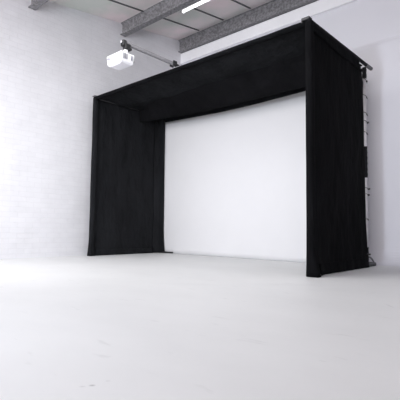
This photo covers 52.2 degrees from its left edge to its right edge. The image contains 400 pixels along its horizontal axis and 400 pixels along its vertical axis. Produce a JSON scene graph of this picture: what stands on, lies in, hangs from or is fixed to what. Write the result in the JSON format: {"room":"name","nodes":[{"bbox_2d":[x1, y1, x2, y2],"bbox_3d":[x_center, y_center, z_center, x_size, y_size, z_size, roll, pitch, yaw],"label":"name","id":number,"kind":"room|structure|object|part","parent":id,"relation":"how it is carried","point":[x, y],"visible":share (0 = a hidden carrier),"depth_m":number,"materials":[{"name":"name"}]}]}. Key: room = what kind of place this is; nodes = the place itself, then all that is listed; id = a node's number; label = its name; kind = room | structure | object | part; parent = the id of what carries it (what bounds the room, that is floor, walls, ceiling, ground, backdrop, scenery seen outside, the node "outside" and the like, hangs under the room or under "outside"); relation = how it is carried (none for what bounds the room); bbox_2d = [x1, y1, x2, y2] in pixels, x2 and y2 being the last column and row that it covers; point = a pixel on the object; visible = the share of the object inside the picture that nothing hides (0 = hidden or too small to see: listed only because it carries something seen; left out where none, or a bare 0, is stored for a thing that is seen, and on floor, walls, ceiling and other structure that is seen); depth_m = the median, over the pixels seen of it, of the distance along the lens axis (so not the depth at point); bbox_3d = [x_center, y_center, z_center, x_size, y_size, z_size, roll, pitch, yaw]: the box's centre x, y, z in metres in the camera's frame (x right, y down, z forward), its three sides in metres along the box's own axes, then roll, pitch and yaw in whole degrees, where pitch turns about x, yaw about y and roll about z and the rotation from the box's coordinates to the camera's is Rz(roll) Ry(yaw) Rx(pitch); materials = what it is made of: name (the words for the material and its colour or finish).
{"room":"studio","nodes":[
{"label":"studio","id":0,"kind":"room"},
{"bbox_2d":[0,0,181,258],"bbox_3d":[-3.623,-1.454,4.955,0.120,4.424,9.740,-3,-5,42],"label":"wall","id":1,"kind":"structure","parent":0,"point":[53,56],"depth_m":6.33,"materials":[{"name":"paint"}]},
{"bbox_2d":[49,0,271,39],"bbox_3d":[-0.149,-3.157,1.964,9.410,1.443,9.740,-3,-5,42],"label":"ceiling","id":2,"kind":"structure","parent":0,"point":[223,9],"depth_m":7.14,"materials":[{"name":"grey paint"}]},
{"bbox_2d":[28,0,48,9],"bbox_3d":[0.875,-3.155,3.106,9.170,0.203,0.110,-3,-5,42],"label":"roof beam","id":3,"kind":"structure","parent":2,"relation":"attached to","point":[35,4],"depth_m":6.04,"materials":[{"name":"paint"}]},
{"bbox_2d":[109,0,198,30],"bbox_3d":[-3.189,-2.962,4.498,0.028,1.359,9.460,-3,-5,42],"label":"ceiling seam","id":4,"kind":"object","parent":2,"relation":"attached to","point":[109,0],"depth_m":6.97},
{"bbox_2d":[120,0,199,36],"bbox_3d":[2.006,-3.275,4.375,9.170,0.237,0.110,-3,-5,42],"label":"roof beam","id":5,"kind":"structure","parent":2,"relation":"attached to","point":[164,8],"depth_m":6.86,"materials":[{"name":"paint"}]},
{"bbox_2d":[181,0,208,13],"bbox_3d":[0.177,-3.265,6.573,1.295,0.094,0.060,-3,-5,42],"label":"tube light","id":6,"kind":"object","parent":2,"relation":"attached to","point":[200,2],"visible":0.77,"depth_m":6.80,"materials":[{"name":"white"}]},
{"bbox_2d":[193,8,223,20],"bbox_3d":[-2.730,-2.985,4.087,0.028,1.359,9.460,-3,-5,42],"label":"ceiling seam","id":7,"kind":"object","parent":2,"relation":"attached to","point":[193,8],"depth_m":7.32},
{"bbox_2d":[231,0,250,8],"bbox_3d":[-2.271,-3.009,3.675,0.028,1.359,9.460,-3,-5,42],"label":"ceiling seam","id":8,"kind":"object","parent":2,"relation":"attached to","point":[231,0],"depth_m":7.02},
{"bbox_2d":[178,0,317,53],"bbox_3d":[2.994,-3.381,5.482,9.170,0.266,0.110,-3,-5,42],"label":"roof beam","id":9,"kind":"structure","parent":2,"relation":"attached to","point":[274,8],"depth_m":7.46,"materials":[{"name":"paint"}]},
{"bbox_2d":[0,253,399,399],"bbox_3d":[-0.194,0.616,1.699,9.410,0.080,9.740,-3,-5,42],"label":"floor","id":10,"kind":"structure","parent":0,"point":[141,326],"depth_m":1.85,"materials":[{"name":"white concrete"}]},
{"bbox_2d":[87,16,375,277],"bbox_3d":[0.269,-0.431,5.996,3.990,2.620,2.019,-3,-5,42],"label":"booth","id":11,"kind":"object","parent":10,"relation":"on","point":[256,148],"visible":1,"depth_m":6.19,"materials":[{"name":"black fabric"}]},
{"bbox_2d":[95,100,154,248],"bbox_3d":[-1.290,-0.352,7.109,0.034,2.560,1.305,-3,-5,42],"label":"curtain","id":12,"kind":"object","parent":11,"relation":"hanging from","point":[124,144],"depth_m":7.07,"materials":[{"name":"black fabric"}]},
{"bbox_2d":[120,39,179,67],"bbox_3d":[-0.602,-1.752,5.092,0.092,0.203,0.928,-3,-5,41],"label":"boom","id":13,"kind":"object","parent":11,"relation":"attached to","point":[127,47],"visible":0.92,"depth_m":5.00,"materials":[{"name":"metal"}]},
{"bbox_2d":[107,51,133,69],"bbox_3d":[-0.920,-1.611,4.750,0.289,0.130,0.216,-3,-5,42],"label":"projector","id":14,"kind":"object","parent":13,"relation":"hanging from","point":[120,60],"visible":1,"depth_m":4.68,"materials":[{"name":"white plastic"}]},
{"bbox_3d":[-0.924,-1.559,4.744,0.210,0.016,0.130,-3,-5,42],"label":"panel","id":15,"kind":"part","parent":14,"relation":"part of","materials":[{"name":"plastic"}]},
{"bbox_3d":[-0.619,-1.822,5.093,0.040,0.038,0.863,-3,-5,42],"label":"arm","id":16,"kind":"part","parent":13,"relation":"part of","materials":[{"name":"metal"}]},
{"bbox_2d":[101,27,361,109],"bbox_3d":[0.203,-1.690,6.005,3.789,0.064,1.480,-3,-5,42],"label":"curtain","id":17,"kind":"object","parent":11,"relation":"hanging from","point":[286,49],"depth_m":5.47,"materials":[{"name":"black fabric"}]},
{"bbox_2d":[314,33,366,272],"bbox_3d":[1.601,-0.485,4.621,0.065,2.545,1.439,-3,-5,42],"label":"curtain","id":18,"kind":"object","parent":11,"relation":"hanging from","point":[340,233],"depth_m":4.57,"materials":[{"name":"black fabric"}]},
{"bbox_2d":[182,0,399,266],"bbox_3d":[2.962,-1.345,5.332,9.170,4.417,0.370,-3,-5,42],"label":"wall","id":19,"kind":"structure","parent":0,"point":[370,29],"depth_m":5.77,"materials":[{"name":"white paint"}]},
{"bbox_2d":[181,0,357,63],"bbox_3d":[3.024,-3.128,5.502,9.170,0.210,0.060,-3,-5,42],"label":"trim","id":20,"kind":"structure","parent":19,"relation":"attached to","point":[319,7],"depth_m":7.15,"materials":[{"name":"white paint"}]}
]}

